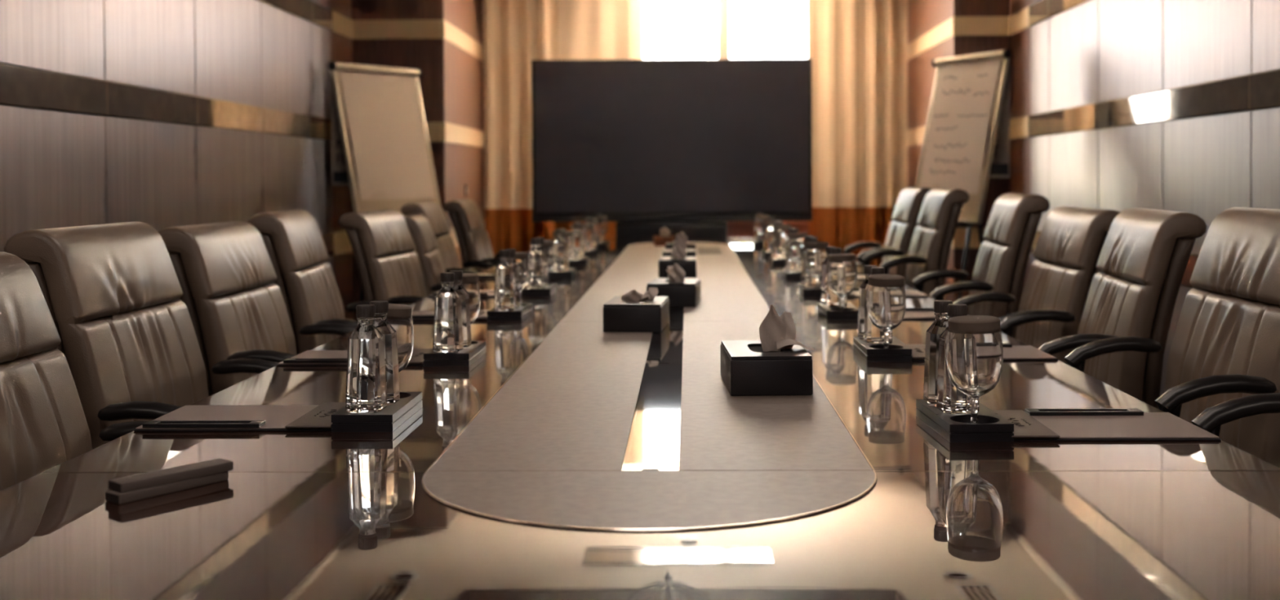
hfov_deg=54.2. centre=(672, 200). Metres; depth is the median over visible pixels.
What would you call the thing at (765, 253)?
tray
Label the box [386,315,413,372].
water goblet
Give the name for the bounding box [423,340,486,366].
tray
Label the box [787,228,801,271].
water bottle
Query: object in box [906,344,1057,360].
desk pad
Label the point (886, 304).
water goblet
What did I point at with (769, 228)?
water goblet
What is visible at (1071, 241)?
chair
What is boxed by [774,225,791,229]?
lid
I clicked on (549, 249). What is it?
water goblet
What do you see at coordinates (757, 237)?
water bottle
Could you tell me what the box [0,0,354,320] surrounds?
wall
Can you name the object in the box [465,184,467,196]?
wall switch
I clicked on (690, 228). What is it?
stand
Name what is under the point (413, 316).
tray
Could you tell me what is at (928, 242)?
cushion
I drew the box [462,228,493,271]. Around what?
cushion
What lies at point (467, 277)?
glass cover
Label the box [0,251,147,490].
chair
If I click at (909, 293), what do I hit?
desk pad
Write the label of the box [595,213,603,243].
water bottle
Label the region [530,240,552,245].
glass cover
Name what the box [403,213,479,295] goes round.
chair
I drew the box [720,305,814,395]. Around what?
tissue box
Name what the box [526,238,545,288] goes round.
water bottle
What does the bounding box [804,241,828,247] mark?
lid
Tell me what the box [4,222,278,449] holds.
chair
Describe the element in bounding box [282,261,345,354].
cushion
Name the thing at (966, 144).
flipchart
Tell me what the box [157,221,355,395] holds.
chair
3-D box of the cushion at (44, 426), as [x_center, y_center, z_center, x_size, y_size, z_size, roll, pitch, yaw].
[-1.108,0.497,2.043,0.118,0.448,0.532,0,1,1]
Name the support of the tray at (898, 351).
on the conference table
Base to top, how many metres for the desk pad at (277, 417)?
0.010 m
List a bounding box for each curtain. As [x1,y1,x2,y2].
[482,0,559,258]
[557,0,643,237]
[807,0,907,266]
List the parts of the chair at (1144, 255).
arm post, armrest, armrest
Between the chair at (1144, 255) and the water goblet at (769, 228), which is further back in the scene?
the water goblet at (769, 228)
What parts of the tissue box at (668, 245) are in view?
lid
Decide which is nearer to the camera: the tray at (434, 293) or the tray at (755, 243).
the tray at (434, 293)
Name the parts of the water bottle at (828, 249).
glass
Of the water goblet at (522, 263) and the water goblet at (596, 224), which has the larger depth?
the water goblet at (596, 224)
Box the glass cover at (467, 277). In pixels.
[462,273,478,282]
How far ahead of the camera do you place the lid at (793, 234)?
4.91 m
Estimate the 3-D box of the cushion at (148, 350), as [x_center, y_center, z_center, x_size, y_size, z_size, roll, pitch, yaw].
[-1.145,0.467,2.708,0.118,0.462,0.532,0,1,1]
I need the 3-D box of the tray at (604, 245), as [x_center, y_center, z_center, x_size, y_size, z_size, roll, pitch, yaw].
[-0.427,0.260,7.342,0.098,0.027,0.215,0,1,2]
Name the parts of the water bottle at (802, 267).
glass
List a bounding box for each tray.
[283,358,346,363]
[331,391,422,431]
[412,315,434,318]
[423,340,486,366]
[432,292,488,295]
[478,275,495,277]
[487,303,532,320]
[520,283,556,297]
[548,267,575,278]
[568,257,589,265]
[584,248,600,255]
[595,241,608,248]
[752,240,763,246]
[762,249,771,257]
[769,257,785,266]
[782,269,800,279]
[798,284,821,297]
[817,302,857,319]
[853,336,911,361]
[915,399,1013,442]
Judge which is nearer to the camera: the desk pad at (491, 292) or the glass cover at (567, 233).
the desk pad at (491, 292)
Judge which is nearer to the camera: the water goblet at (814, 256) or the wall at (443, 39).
the water goblet at (814, 256)
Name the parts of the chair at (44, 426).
armrest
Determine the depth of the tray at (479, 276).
5.04 m
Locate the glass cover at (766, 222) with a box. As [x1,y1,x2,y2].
[765,220,781,224]
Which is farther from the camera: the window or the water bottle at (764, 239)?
the window
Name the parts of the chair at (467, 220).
armrest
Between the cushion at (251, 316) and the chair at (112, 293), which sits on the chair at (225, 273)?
the cushion at (251, 316)
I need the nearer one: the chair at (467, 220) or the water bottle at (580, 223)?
the water bottle at (580, 223)
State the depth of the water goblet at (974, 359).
1.89 m
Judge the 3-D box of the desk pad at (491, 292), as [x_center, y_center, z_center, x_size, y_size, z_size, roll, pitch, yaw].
[-0.672,0.322,4.365,0.318,0.010,0.212,0,1,1]
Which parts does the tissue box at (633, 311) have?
lid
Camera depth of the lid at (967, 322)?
1.90 m
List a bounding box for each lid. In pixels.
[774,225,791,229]
[787,232,808,237]
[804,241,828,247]
[827,253,855,260]
[868,274,904,284]
[947,315,1000,331]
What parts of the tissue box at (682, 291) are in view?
lid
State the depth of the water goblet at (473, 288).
2.83 m
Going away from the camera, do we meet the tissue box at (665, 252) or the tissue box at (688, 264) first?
the tissue box at (688, 264)
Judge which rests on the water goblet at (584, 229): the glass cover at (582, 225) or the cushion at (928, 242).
the glass cover at (582, 225)
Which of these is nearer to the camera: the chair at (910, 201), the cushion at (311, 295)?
the cushion at (311, 295)
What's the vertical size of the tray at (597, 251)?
0.027 m
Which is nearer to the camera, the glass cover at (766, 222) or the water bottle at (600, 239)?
the glass cover at (766, 222)
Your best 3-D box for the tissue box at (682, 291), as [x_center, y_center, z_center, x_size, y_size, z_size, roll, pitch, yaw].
[0.008,0.263,3.985,0.152,0.130,0.235,0,1,6]
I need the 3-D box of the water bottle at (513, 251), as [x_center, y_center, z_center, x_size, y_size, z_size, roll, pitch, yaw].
[-0.470,0.226,3.643,0.058,0.170,0.058,0,1,-1]
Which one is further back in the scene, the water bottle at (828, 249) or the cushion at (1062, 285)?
the cushion at (1062, 285)
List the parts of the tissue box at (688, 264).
lid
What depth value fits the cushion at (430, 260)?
5.59 m
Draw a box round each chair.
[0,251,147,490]
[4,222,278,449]
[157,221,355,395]
[247,209,370,355]
[338,209,441,305]
[400,201,498,272]
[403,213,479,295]
[443,199,500,271]
[843,186,932,284]
[861,187,968,299]
[912,192,1049,338]
[953,206,1120,364]
[1000,208,1206,408]
[1064,207,1279,468]
[1191,392,1279,436]
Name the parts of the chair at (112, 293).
armrest, armrest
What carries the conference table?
on the floor
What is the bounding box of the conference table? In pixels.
[0,237,1279,599]
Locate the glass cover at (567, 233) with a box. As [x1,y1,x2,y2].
[553,231,572,235]
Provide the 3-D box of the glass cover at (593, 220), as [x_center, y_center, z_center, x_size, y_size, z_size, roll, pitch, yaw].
[-0.434,0.112,6.697,0.079,0.024,0.078,0,1,23]
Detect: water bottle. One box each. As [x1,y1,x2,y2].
[345,304,386,413]
[369,300,399,405]
[432,272,463,352]
[448,270,471,348]
[493,249,516,310]
[505,248,521,307]
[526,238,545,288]
[535,237,549,286]
[551,229,567,271]
[558,228,569,270]
[569,222,582,259]
[574,222,584,258]
[584,217,594,250]
[587,217,595,249]
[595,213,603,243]
[600,213,604,242]
[753,212,757,240]
[755,212,764,241]
[763,217,772,250]
[765,217,773,251]
[771,221,780,257]
[773,222,785,258]
[785,227,795,270]
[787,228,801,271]
[800,235,813,285]
[804,236,821,287]
[820,246,835,305]
[825,247,846,307]
[857,265,877,340]
[863,266,892,343]
[923,299,952,406]
[936,303,979,413]
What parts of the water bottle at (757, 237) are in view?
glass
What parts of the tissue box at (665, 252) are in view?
lid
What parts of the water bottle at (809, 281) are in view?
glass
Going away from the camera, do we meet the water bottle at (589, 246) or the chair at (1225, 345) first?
the chair at (1225, 345)
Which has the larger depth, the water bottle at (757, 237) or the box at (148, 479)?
the water bottle at (757, 237)
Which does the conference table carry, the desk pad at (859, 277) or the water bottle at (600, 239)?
the desk pad at (859, 277)
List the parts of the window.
frame, sill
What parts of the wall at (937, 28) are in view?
panel, panel, panel, panel, wood panel, wood panel, wood panel, wood panel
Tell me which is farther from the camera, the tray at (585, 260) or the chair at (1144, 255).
the tray at (585, 260)
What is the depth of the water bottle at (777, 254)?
5.78 m
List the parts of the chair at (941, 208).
arm post, armrest, arm post, armrest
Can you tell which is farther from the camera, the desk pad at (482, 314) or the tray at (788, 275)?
the tray at (788, 275)
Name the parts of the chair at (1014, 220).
arm post, armrest, armrest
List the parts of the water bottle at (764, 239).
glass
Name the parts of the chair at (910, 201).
armrest, armrest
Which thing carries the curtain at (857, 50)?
hanging from the rail
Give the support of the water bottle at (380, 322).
on the tray at (390, 418)
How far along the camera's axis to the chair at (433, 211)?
6.49 m
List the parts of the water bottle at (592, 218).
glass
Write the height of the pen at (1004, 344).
0.006 m
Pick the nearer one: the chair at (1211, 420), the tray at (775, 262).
the chair at (1211, 420)
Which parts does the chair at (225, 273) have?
armrest, armrest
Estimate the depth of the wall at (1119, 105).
5.75 m
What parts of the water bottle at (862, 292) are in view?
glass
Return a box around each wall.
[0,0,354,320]
[351,0,484,320]
[727,223,808,237]
[907,0,1009,315]
[1008,0,1279,395]
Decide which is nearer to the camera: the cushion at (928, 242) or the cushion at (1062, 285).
the cushion at (1062, 285)
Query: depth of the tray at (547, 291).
4.25 m
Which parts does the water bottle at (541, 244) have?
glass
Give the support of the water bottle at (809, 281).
on the tray at (805, 291)
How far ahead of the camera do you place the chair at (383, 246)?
4.95 m
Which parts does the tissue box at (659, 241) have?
lid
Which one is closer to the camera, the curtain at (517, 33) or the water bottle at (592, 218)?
the water bottle at (592, 218)
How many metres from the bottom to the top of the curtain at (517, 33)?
2.600 m
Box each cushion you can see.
[0,348,92,490]
[57,298,208,449]
[194,282,297,395]
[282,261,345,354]
[365,250,428,305]
[417,248,445,295]
[435,234,460,269]
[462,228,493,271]
[882,220,915,284]
[905,225,946,297]
[968,240,1018,318]
[1015,259,1093,364]
[1077,271,1161,400]
[1164,287,1279,468]
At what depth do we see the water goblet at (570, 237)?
5.18 m
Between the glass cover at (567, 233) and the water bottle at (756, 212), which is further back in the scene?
the water bottle at (756, 212)
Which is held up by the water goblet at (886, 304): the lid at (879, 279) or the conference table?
the lid at (879, 279)
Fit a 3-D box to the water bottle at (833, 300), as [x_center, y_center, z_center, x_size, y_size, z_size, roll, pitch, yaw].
[0.476,0.222,3.626,0.058,0.170,0.058,0,1,3]
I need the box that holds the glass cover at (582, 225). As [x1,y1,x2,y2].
[569,224,586,228]
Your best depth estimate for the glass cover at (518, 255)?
3.68 m
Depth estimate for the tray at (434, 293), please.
4.26 m
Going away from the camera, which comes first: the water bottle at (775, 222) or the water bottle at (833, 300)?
the water bottle at (833, 300)
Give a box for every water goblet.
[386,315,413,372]
[462,280,479,324]
[515,257,528,290]
[529,244,553,271]
[552,235,573,257]
[569,227,587,247]
[583,222,599,239]
[593,217,607,233]
[754,217,766,242]
[764,223,774,244]
[773,228,788,259]
[786,236,804,273]
[804,246,826,288]
[826,259,857,310]
[866,283,906,349]
[946,328,1003,423]
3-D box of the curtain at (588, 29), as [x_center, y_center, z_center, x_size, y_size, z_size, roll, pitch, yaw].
[-0.620,-0.351,9.947,0.785,2.600,0.066,0,1,1]
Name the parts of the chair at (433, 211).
armrest, armrest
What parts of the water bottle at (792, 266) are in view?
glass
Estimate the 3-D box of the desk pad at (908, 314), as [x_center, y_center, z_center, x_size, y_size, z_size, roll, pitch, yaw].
[0.693,0.329,3.625,0.318,0.010,0.212,0,1,0]
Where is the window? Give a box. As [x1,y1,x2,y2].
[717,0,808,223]
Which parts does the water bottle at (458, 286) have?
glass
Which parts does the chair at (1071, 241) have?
armrest, armrest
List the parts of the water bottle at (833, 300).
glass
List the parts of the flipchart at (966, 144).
edge rail, leg, edge rail, leg, edge rail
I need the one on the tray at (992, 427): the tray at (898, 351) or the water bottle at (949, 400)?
the water bottle at (949, 400)
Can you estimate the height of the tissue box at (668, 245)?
0.130 m
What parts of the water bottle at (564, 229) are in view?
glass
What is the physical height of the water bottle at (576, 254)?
0.170 m
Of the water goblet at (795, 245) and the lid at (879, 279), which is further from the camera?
the water goblet at (795, 245)
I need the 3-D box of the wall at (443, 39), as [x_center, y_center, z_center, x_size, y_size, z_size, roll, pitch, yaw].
[-1.861,-0.373,9.255,0.736,2.740,1.926,0,1,1]
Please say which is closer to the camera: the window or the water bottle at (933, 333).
the water bottle at (933, 333)
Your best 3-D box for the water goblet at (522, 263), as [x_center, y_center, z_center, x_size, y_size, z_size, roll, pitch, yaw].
[-0.470,0.242,3.713,0.086,0.170,0.086,0,1,2]
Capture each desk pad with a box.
[133,402,346,431]
[276,348,431,365]
[411,309,488,320]
[428,289,521,297]
[476,273,495,278]
[846,289,928,297]
[856,261,863,265]
[857,275,865,279]
[903,311,935,319]
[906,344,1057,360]
[991,409,1221,440]
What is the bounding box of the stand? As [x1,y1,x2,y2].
[615,221,727,237]
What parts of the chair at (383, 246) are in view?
armrest, armrest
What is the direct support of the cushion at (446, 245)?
on the chair at (433, 211)
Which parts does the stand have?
door, door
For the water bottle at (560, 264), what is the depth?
5.05 m
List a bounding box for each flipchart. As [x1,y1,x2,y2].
[328,61,440,302]
[915,48,1011,300]
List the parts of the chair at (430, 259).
armrest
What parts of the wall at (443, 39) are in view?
wood panel, wood panel, wood panel, wood panel, panel, panel, panel, panel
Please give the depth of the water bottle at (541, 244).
4.34 m
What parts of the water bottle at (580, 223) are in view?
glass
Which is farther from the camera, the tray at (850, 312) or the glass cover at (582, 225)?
the glass cover at (582, 225)
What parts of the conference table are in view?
runner trim, runner panel, runner panel, runner panel, strip rail, runner trim, strip rail, runner panel, runner panel, runner panel, runner trim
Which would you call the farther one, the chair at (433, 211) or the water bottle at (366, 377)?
the chair at (433, 211)
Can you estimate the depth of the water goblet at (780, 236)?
5.70 m
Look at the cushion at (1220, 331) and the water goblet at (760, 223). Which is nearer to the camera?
the cushion at (1220, 331)
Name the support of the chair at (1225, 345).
on the floor
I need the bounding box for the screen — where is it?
[531,58,812,222]
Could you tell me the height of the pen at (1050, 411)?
0.006 m
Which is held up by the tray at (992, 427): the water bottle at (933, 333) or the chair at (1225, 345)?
the water bottle at (933, 333)
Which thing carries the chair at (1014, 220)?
on the floor
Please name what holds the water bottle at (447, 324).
on the tray at (468, 356)
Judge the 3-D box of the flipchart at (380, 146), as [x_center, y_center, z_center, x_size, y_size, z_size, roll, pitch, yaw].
[-1.748,0.087,7.714,0.667,1.854,0.691,1,1,37]
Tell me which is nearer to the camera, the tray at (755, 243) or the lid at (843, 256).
the lid at (843, 256)
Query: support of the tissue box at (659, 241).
on the conference table
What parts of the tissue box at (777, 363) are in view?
lid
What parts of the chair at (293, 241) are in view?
armrest, armrest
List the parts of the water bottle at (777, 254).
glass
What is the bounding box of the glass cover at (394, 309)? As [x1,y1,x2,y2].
[386,303,412,316]
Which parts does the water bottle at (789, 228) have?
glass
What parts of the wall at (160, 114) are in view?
panel, panel, panel, panel, panel, panel, panel, panel, frieze panel, panel, panel, panel, wood panel, frieze panel, wood panel, wood panel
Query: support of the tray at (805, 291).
on the conference table
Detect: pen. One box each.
[142,420,266,427]
[905,307,933,311]
[1002,342,1012,346]
[1024,408,1143,415]
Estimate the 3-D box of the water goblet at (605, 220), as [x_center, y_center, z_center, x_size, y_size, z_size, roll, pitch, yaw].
[-0.425,0.177,7.408,0.086,0.170,0.086,0,1,2]
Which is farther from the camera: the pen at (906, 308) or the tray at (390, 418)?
the pen at (906, 308)
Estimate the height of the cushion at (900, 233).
0.480 m
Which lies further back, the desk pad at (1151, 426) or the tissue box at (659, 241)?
the tissue box at (659, 241)
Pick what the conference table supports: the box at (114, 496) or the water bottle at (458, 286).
the box at (114, 496)
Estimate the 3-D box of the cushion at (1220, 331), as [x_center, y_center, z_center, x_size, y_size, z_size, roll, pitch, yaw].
[1.194,0.442,2.674,0.118,0.472,0.532,0,1,1]
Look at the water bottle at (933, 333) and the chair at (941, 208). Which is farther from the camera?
the chair at (941, 208)
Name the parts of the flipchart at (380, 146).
edge rail, leg, edge rail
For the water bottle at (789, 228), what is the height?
0.170 m
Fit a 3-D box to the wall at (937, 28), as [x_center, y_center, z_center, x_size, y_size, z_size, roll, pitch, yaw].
[2.113,-0.390,9.207,0.496,2.740,1.926,0,1,1]
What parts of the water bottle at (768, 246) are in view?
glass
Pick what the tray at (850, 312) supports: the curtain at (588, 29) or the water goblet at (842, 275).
the water goblet at (842, 275)
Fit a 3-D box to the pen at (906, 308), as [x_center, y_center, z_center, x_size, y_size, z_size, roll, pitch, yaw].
[0.704,0.323,3.711,0.188,0.006,0.031,0,1,0]
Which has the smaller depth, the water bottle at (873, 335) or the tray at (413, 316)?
the water bottle at (873, 335)
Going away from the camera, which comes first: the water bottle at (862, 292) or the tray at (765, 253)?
the water bottle at (862, 292)
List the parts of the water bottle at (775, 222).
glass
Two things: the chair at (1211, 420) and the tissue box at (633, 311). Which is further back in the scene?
the tissue box at (633, 311)
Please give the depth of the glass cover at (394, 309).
2.13 m
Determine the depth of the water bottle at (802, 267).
4.35 m
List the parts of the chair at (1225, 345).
arm post, armrest, arm post, armrest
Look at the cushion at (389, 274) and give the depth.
4.99 m
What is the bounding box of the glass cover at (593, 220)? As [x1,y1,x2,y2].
[583,218,598,222]
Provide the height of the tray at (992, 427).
0.027 m
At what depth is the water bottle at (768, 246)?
6.40 m
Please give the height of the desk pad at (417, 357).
0.010 m
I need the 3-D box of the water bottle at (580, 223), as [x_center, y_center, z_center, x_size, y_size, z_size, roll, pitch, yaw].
[-0.443,0.187,5.882,0.058,0.170,0.058,0,1,0]
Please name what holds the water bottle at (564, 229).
on the tray at (570, 273)
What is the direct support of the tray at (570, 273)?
on the conference table
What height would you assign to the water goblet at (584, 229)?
0.170 m
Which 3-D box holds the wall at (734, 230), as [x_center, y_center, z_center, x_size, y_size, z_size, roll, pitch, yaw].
[0.198,-0.399,10.193,3.810,2.740,0.200,0,1,1]
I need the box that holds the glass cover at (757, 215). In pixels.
[755,214,768,217]
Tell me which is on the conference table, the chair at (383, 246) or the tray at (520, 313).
the tray at (520, 313)
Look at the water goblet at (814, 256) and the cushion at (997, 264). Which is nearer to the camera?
the water goblet at (814, 256)
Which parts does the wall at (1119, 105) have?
wood panel, frieze panel, wood panel, wood panel, panel, frieze panel, panel, panel, panel, panel, panel, panel, panel, panel, panel, panel, panel, panel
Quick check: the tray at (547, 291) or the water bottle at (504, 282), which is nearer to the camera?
the water bottle at (504, 282)
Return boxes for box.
[105,471,228,504]
[108,457,233,493]
[603,287,669,332]
[646,262,701,306]
[653,226,675,246]
[658,244,696,278]
[662,237,696,257]
[665,231,696,253]
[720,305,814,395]
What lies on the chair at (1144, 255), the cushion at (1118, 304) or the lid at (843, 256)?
the cushion at (1118, 304)
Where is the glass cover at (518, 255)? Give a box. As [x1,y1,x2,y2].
[515,252,527,257]
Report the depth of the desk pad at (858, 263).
5.72 m
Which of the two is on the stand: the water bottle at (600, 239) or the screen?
the screen
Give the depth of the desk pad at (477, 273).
5.18 m
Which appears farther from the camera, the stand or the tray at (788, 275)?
the stand
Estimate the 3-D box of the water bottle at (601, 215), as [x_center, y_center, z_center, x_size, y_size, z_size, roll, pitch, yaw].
[-0.425,0.161,7.338,0.058,0.170,0.058,0,1,4]
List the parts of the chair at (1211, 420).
arm post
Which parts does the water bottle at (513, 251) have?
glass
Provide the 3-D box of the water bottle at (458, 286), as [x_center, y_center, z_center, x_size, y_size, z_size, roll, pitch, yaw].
[-0.480,0.241,2.783,0.058,0.170,0.058,0,1,4]
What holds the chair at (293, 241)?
on the floor
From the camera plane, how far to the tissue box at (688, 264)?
5.01 m
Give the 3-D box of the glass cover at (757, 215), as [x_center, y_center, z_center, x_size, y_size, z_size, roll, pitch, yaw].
[0.526,0.096,7.331,0.078,0.020,0.078,0,2,1]

